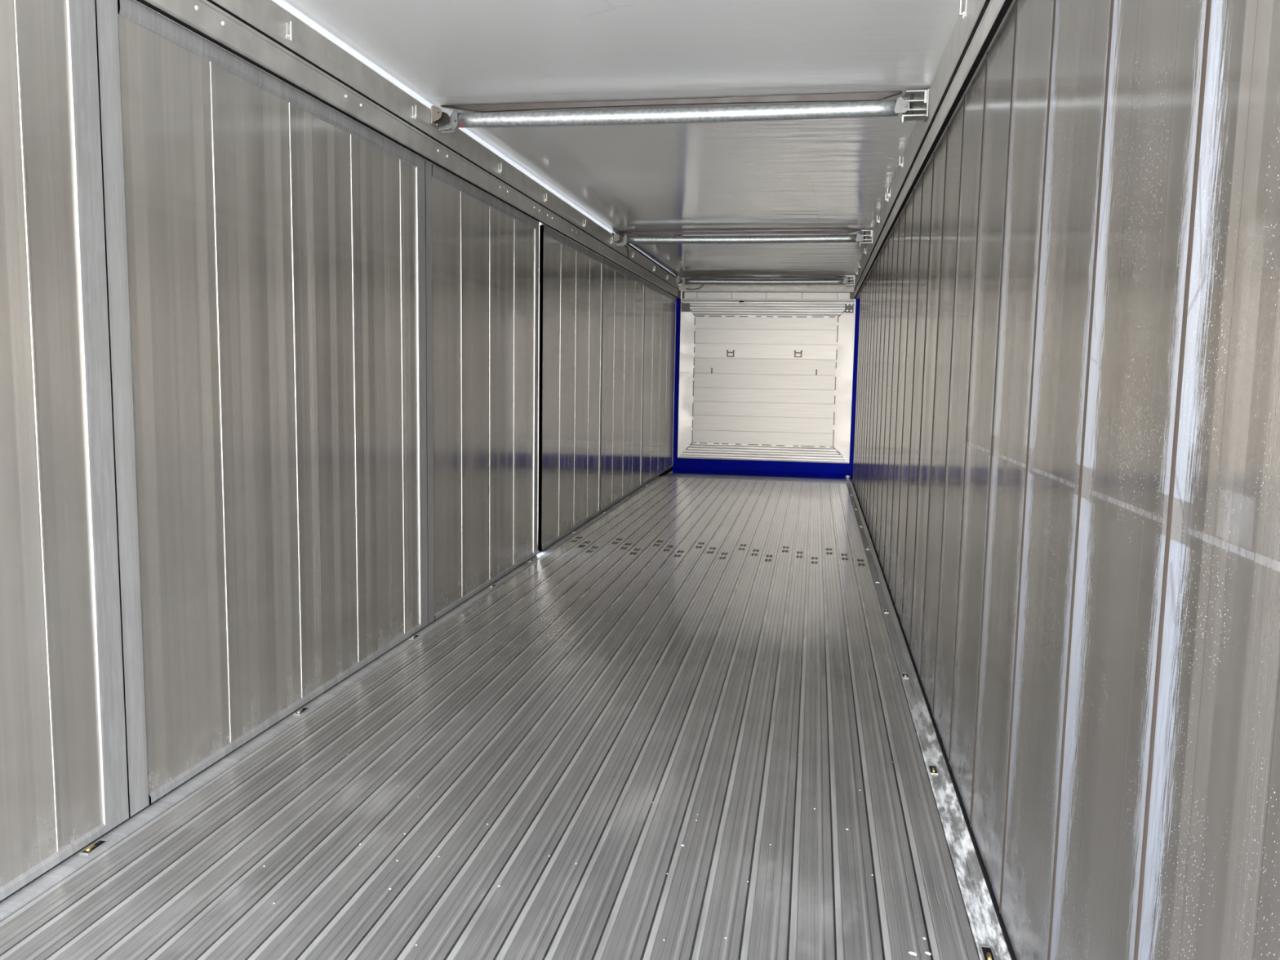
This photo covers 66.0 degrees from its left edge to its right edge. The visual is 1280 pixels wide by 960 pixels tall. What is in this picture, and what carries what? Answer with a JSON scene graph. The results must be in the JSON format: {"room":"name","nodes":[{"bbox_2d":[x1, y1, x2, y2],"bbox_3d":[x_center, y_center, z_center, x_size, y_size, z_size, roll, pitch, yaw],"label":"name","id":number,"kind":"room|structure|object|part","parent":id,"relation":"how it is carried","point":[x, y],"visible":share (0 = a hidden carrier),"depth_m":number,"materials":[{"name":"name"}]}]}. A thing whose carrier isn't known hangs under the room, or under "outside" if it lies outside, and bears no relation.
{"room":"cargo space","nodes":[
{"label":"cargo space","id":0,"kind":"room"},
{"bbox_2d":[0,476,978,959],"bbox_3d":[0.330,0.693,6.359,2.342,0.041,12.820,2,6,10],"label":"floor","id":1,"kind":"structure","parent":0,"point":[675,659],"depth_m":3.19,"materials":[{"name":"metal"}]},
{"bbox_2d":[0,475,662,922],"bbox_3d":[-0.853,0.642,6.564,0.062,0.056,12.820,2,6,10],"label":"strip","id":2,"kind":"object","parent":1,"relation":"attached to","point":[51,878],"visible":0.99,"depth_m":3.39,"materials":[{"name":"metal"}]},
{"bbox_2d":[908,951,916,955],"bbox_3d":[0.647,1.122,2.339,0.020,0.001,0.012,5,8,35],"label":"paint fleck","id":3,"kind":"object","parent":1,"relation":"on","point":[910,953],"visible":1,"depth_m":2.34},
{"bbox_2d":[271,0,964,275],"bbox_3d":[0.495,-2.035,6.741,2.534,0.104,14.200,2,6,10],"label":"ceiling","id":4,"kind":"structure","parent":0,"point":[822,174],"depth_m":4.67,"materials":[{"name":"white metal"}]},
{"bbox_2d":[135,0,678,297],"bbox_3d":[-0.727,-1.950,6.958,0.112,0.250,14.180,2,6,10],"label":"roof rail","id":5,"kind":"object","parent":4,"relation":"attached to","point":[262,33],"visible":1,"depth_m":4.28,"materials":[{"name":"metal"}]},
{"bbox_2d":[612,232,675,276],"bbox_3d":[0.112,-2.617,11.752,0.008,0.050,4.360,2,6,10],"label":"strip","id":6,"kind":"object","parent":5,"relation":"attached to","point":[629,245],"visible":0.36,"depth_m":11.66,"materials":[{"name":"silver metal"}]},
{"bbox_2d":[431,88,928,133],"bbox_3d":[0.157,-1.794,4.817,2.418,0.157,0.175,2,6,10],"label":"bow","id":7,"kind":"object","parent":4,"relation":"attached to","point":[865,104],"visible":1,"depth_m":4.82,"materials":[{"name":"metal"}]},
{"bbox_3d":[-1.016,-1.835,4.938,0.051,0.078,0.005,2,6,10],"label":"hinge plate","id":8,"kind":"part","parent":7,"relation":"part of","materials":[{"name":"beige metal"}]},
{"bbox_3d":[-0.997,-1.825,4.981,0.073,0.070,0.005,2,6,10],"label":"hinge plate","id":9,"kind":"part","parent":7,"relation":"part of","materials":[{"name":"metal"}]},
{"bbox_3d":[-0.985,-1.820,5.026,0.083,0.070,0.005,2,6,10],"label":"hinge plate","id":10,"kind":"part","parent":7,"relation":"part of","materials":[{"name":"metal"}]},
{"bbox_3d":[-0.974,-1.818,5.063,0.091,0.070,0.005,2,6,10],"label":"hinge plate","id":11,"kind":"part","parent":7,"relation":"part of","materials":[{"name":"metal"}]},
{"bbox_3d":[1.291,-1.713,4.662,0.110,0.007,0.090,2,6,10],"label":"hinge plate","id":12,"kind":"part","parent":7,"relation":"part of","materials":[{"name":"metal"}]},
{"bbox_3d":[1.294,-1.739,4.659,0.106,0.007,0.090,2,6,10],"label":"hinge plate","id":13,"kind":"part","parent":7,"relation":"part of","materials":[{"name":"metal"}]},
{"bbox_3d":[1.300,-1.822,4.649,0.096,0.007,0.090,2,6,10],"label":"hinge plate","id":14,"kind":"part","parent":7,"relation":"part of","materials":[{"name":"metal"}]},
{"bbox_3d":[1.295,-1.779,4.655,0.106,0.007,0.090,2,6,10],"label":"hinge plate","id":15,"kind":"part","parent":7,"relation":"part of","materials":[{"name":"metal"}]},
{"bbox_2d":[613,229,873,246],"bbox_3d":[0.956,-2.276,9.301,2.418,0.157,0.175,2,6,10],"label":"bow","id":16,"kind":"object","parent":4,"relation":"attached to","point":[840,236],"visible":1,"depth_m":9.32,"materials":[{"name":"metal"}]},
{"bbox_3d":[-0.217,-2.317,9.422,0.051,0.078,0.005,2,6,10],"label":"hinge plate","id":17,"kind":"part","parent":16,"relation":"part of","materials":[{"name":"beige metal"}]},
{"bbox_3d":[-0.198,-2.307,9.465,0.073,0.070,0.005,2,6,10],"label":"hinge plate","id":18,"kind":"part","parent":16,"relation":"part of","materials":[{"name":"metal"}]},
{"bbox_3d":[2.093,-2.221,9.143,0.106,0.007,0.090,2,6,10],"label":"hinge plate","id":19,"kind":"part","parent":16,"relation":"part of","materials":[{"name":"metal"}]},
{"bbox_2d":[675,275,854,287],"bbox_3d":[1.704,-2.720,13.502,2.418,0.157,0.175,2,6,10],"label":"bow","id":20,"kind":"object","parent":4,"relation":"attached to","point":[740,282],"visible":1,"depth_m":13.51,"materials":[{"name":"metal"}]},
{"bbox_2d":[854,1,964,275],"bbox_3d":[1.747,-2.031,6.505,0.108,0.006,14.175,2,6,10],"label":"trim","id":21,"kind":"structure","parent":4,"relation":"attached to","point":[964,2],"depth_m":4.95,"materials":[{"name":"metal"}]},
{"bbox_2d":[667,275,855,474],"bbox_3d":[1.642,-1.297,13.235,2.950,3.150,1.520,2,6,10],"label":"shell","id":22,"kind":"object","parent":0,"point":[671,472],"visible":0.06,"depth_m":14.02,"materials":[{"name":"metal"}]},
{"bbox_2d":[677,275,856,463],"bbox_3d":[1.767,-1.553,13.838,2.510,2.570,0.098,2,6,10],"label":"wall","id":23,"kind":"structure","parent":0,"point":[766,371],"depth_m":13.86,"materials":[{"name":"metal"}]},
{"bbox_3d":[0.641,-2.444,13.919,0.122,0.135,0.005,2,6,10],"label":"corner plate","id":24,"kind":"part","parent":23,"relation":"part of","materials":[{"name":"grey metal"}]},
{"bbox_3d":[0.661,-1.427,14.049,0.201,2.236,0.040,2,6,10],"label":"frame","id":25,"kind":"part","parent":23,"relation":"part of","materials":[{"name":"metal"}]},
{"bbox_3d":[0.717,-2.602,13.902,0.180,0.086,0.022,2,6,10],"label":"plate","id":26,"kind":"part","parent":23,"relation":"part of","materials":[{"name":"metal"}]},
{"bbox_3d":[1.046,-2.590,13.844,0.480,0.086,0.022,2,6,10],"label":"plate","id":27,"kind":"part","parent":23,"relation":"part of","materials":[{"name":"metal"}]},
{"bbox_3d":[1.278,-1.787,13.919,0.104,0.094,0.004,2,6,10],"label":"recessed handle","id":28,"kind":"part","parent":23,"relation":"part of","materials":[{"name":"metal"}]},
{"bbox_3d":[1.277,-1.787,13.913,0.112,0.094,0.008,2,6,10],"label":"handle frame","id":29,"kind":"part","parent":23,"relation":"part of","materials":[{"name":"metal"}]},
{"bbox_3d":[1.522,-2.572,13.761,0.477,0.086,0.022,2,6,10],"label":"plate","id":30,"kind":"part","parent":23,"relation":"part of","materials":[{"name":"metal"}]},
{"bbox_2d":[672,457,853,479],"bbox_3d":[1.730,-0.136,13.949,2.560,0.268,0.055,2,6,10],"label":"cross beam","id":31,"kind":"structure","parent":23,"relation":"attached to","point":[682,465],"depth_m":13.94,"materials":[{"name":"blue metal"}]},
{"bbox_2d":[673,297,680,460],"bbox_3d":[0.525,-1.423,14.028,0.054,2.288,0.050,2,6,10],"label":"post","id":32,"kind":"object","parent":31,"relation":"on","point":[678,300],"visible":1,"depth_m":14.00,"materials":[{"name":"metal"}]},
{"bbox_2d":[660,472,852,483],"bbox_3d":[1.608,0.000,13.305,2.550,0.136,1.348,2,6,10],"label":"ledge","id":33,"kind":"object","parent":31,"relation":"attached to","point":[673,474],"visible":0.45,"depth_m":13.30,"materials":[{"name":"metal"}]},
{"bbox_2d":[844,475,850,480],"bbox_3d":[2.810,-0.029,13.336,0.070,0.076,0.070,2,6,10],"label":"buffer","id":34,"kind":"object","parent":33,"relation":"on","point":[847,477],"visible":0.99,"depth_m":13.32,"materials":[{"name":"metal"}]},
{"bbox_2d":[848,298,859,466],"bbox_3d":[2.971,-1.334,13.602,0.073,2.288,0.050,2,6,10],"label":"post","id":35,"kind":"object","parent":31,"relation":"on","point":[857,303],"visible":0.71,"depth_m":13.58,"materials":[{"name":"blue metal"}]},
{"bbox_3d":[1.734,-0.385,13.965,2.416,0.220,0.050,2,6,10],"label":"frame","id":36,"kind":"part","parent":23,"relation":"part of","materials":[{"name":"metal"}]},
{"bbox_3d":[1.742,-1.392,13.891,1.985,1.798,0.020,2,6,10],"label":"panel","id":37,"kind":"part","parent":23,"relation":"part of","materials":[{"name":"metal"}]},
{"bbox_3d":[1.768,-2.389,13.743,2.416,0.218,0.050,2,6,10],"label":"frame","id":38,"kind":"part","parent":23,"relation":"part of","materials":[{"name":"metal"}]},
{"bbox_3d":[2.001,-2.555,13.678,0.484,0.086,0.022,2,6,10],"label":"plate","id":39,"kind":"part","parent":23,"relation":"part of","materials":[{"name":"metal"}]},
{"bbox_3d":[2.206,-1.760,13.757,0.104,0.094,0.004,2,6,10],"label":"recessed handle","id":40,"kind":"part","parent":23,"relation":"part of","materials":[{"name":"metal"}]},
{"bbox_3d":[2.205,-1.759,13.751,0.112,0.094,0.008,2,6,10],"label":"handle frame","id":41,"kind":"part","parent":23,"relation":"part of","materials":[{"name":"metal"}]},
{"bbox_3d":[2.475,-2.538,13.595,0.471,0.086,0.022,2,6,10],"label":"plate","id":42,"kind":"part","parent":23,"relation":"part of","materials":[{"name":"metal"}]},
{"bbox_3d":[2.795,-2.526,13.540,0.168,0.086,0.022,2,6,10],"label":"plate","id":43,"kind":"part","parent":23,"relation":"part of","materials":[{"name":"metal"}]},
{"bbox_3d":[2.828,-1.348,13.672,0.230,2.236,0.040,2,6,10],"label":"frame","id":44,"kind":"part","parent":23,"relation":"part of","materials":[{"name":"metal"}]},
{"bbox_3d":[2.872,-2.363,13.531,0.117,0.135,0.005,2,6,10],"label":"corner plate","id":45,"kind":"part","parent":23,"relation":"part of","materials":[{"name":"grey metal"}]},
{"bbox_2d":[852,0,1279,959],"bbox_3d":[1.593,-0.451,6.011,0.038,2.434,12.820,2,6,10],"label":"wall","id":46,"kind":"structure","parent":0,"point":[1066,476],"depth_m":1.76,"materials":[{"name":"metal"}]},
{"bbox_2d":[846,481,1016,959],"bbox_3d":[1.520,0.723,6.150,0.074,0.067,12.820,2,6,10],"label":"strip","id":47,"kind":"object","parent":46,"relation":"attached to","point":[991,940],"visible":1,"depth_m":3.20,"materials":[{"name":"metal"}]},
{"bbox_2d":[853,0,1015,298],"bbox_3d":[1.722,-1.878,6.529,0.112,0.303,14.180,2,6,10],"label":"roof rail","id":48,"kind":"object","parent":46,"relation":"attached to","point":[979,22],"visible":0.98,"depth_m":4.11,"materials":[{"name":"metal"}]},
{"bbox_3d":[-1.963,0.110,0.362,0.030,2.438,0.400,2,6,10],"label":"wall","id":49,"kind":"structure","parent":0,"visible":0},
{"bbox_2d":[0,0,128,901],"bbox_3d":[-1.718,-0.058,1.686,0.030,2.386,2.308,2,6,10],"label":"wall panel","id":50,"kind":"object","parent":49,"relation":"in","point":[64,771],"depth_m":2.60,"materials":[{"name":"metal"}]},
{"bbox_3d":[-1.728,1.114,1.810,0.008,0.030,2.110,2,6,10],"label":"rail","id":51,"kind":"part","parent":50,"relation":"part of","materials":[{"name":"metal"}]},
{"bbox_2d":[94,0,427,817],"bbox_3d":[-1.314,-0.301,3.950,0.030,2.386,2.316,2,6,10],"label":"wall panel","id":52,"kind":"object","parent":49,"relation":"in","point":[265,245],"depth_m":3.49,"materials":[{"name":"metal"}]},
{"bbox_3d":[-1.285,-1.455,3.817,0.008,0.062,2.117,2,6,10],"label":"rail","id":53,"kind":"part","parent":52,"relation":"part of","materials":[{"name":"metal"}]},
{"bbox_3d":[-1.324,0.870,4.074,0.008,0.030,2.117,2,6,10],"label":"rail","id":54,"kind":"part","parent":52,"relation":"part of","materials":[{"name":"metal"}]},
{"bbox_2d":[0,466,672,902],"bbox_3d":[-0.814,0.576,7.255,0.100,0.058,14.200,2,6,10],"label":"sill","id":55,"kind":"structure","parent":49,"relation":"attached to","point":[670,469],"depth_m":3.75,"materials":[{"name":"grey metal"}]},
{"bbox_2d":[537,244,539,550],"bbox_3d":[-0.773,-0.647,7.359,0.096,2.428,0.325,2,6,10],"label":"pillar","id":56,"kind":"structure","parent":55,"relation":"on","point":[539,245],"depth_m":7.30,"materials":[{"name":"metal"}]},
{"bbox_2d":[424,160,539,624],"bbox_3d":[-0.930,-0.534,6.118,0.034,2.386,2.112,2,6,10],"label":"wall panel","id":57,"kind":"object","parent":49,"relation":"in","point":[482,252],"depth_m":5.86,"materials":[{"name":"metal"}]},
{"bbox_3d":[-0.900,-1.687,5.975,0.008,0.062,1.894,2,6,10],"label":"rail","id":58,"kind":"part","parent":57,"relation":"part of","materials":[{"name":"metal"}]},
{"bbox_3d":[-0.940,0.638,6.232,0.008,0.030,1.894,2,6,10],"label":"rail","id":59,"kind":"part","parent":57,"relation":"part of","materials":[{"name":"metal"}]},
{"bbox_2d":[537,224,603,551],"bbox_3d":[-0.551,-0.763,8.245,0.026,2.386,2.042,2,6,10],"label":"door","id":60,"kind":"structure","parent":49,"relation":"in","point":[571,274],"depth_m":8.02,"materials":[{"name":"metal"}]},
{"bbox_3d":[-0.564,0.411,8.351,0.004,0.030,1.975,2,6,10],"label":"rail","id":61,"kind":"part","parent":60,"relation":"part of","materials":[{"name":"metal"}]},
{"bbox_3d":[-0.524,-1.915,8.094,0.004,0.062,1.975,2,6,10],"label":"rail","id":62,"kind":"part","parent":60,"relation":"part of","materials":[{"name":"metal"}]},
{"bbox_2d":[600,257,644,512],"bbox_3d":[-0.174,-0.990,10.359,0.026,2.386,2.274,2,6,10],"label":"door","id":63,"kind":"structure","parent":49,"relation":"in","point":[623,291],"depth_m":10.19,"materials":[{"name":"metal"}]},
{"bbox_3d":[-0.185,0.182,10.479,0.004,0.030,2.179,2,6,10],"label":"rail","id":64,"kind":"part","parent":63,"relation":"part of","materials":[{"name":"metal"}]},
{"bbox_3d":[-0.145,-2.144,10.222,0.004,0.062,2.179,2,6,10],"label":"rail","id":65,"kind":"part","parent":63,"relation":"part of","materials":[{"name":"metal"}]},
{"bbox_2d":[641,280,676,485],"bbox_3d":[0.254,-1.248,12.764,0.026,2.386,2.637,2,6,10],"label":"door","id":66,"kind":"structure","parent":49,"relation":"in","point":[660,306],"depth_m":12.58,"materials":[{"name":"metal"}]},
{"bbox_3d":[0.244,-0.077,12.886,0.004,0.030,2.547,2,6,10],"label":"rail","id":67,"kind":"part","parent":66,"relation":"part of","materials":[{"name":"metal"}]},
{"bbox_3d":[0.284,-2.402,12.629,0.004,0.062,2.547,2,6,10],"label":"rail","id":68,"kind":"part","parent":66,"relation":"part of","materials":[{"name":"metal"}]}
]}

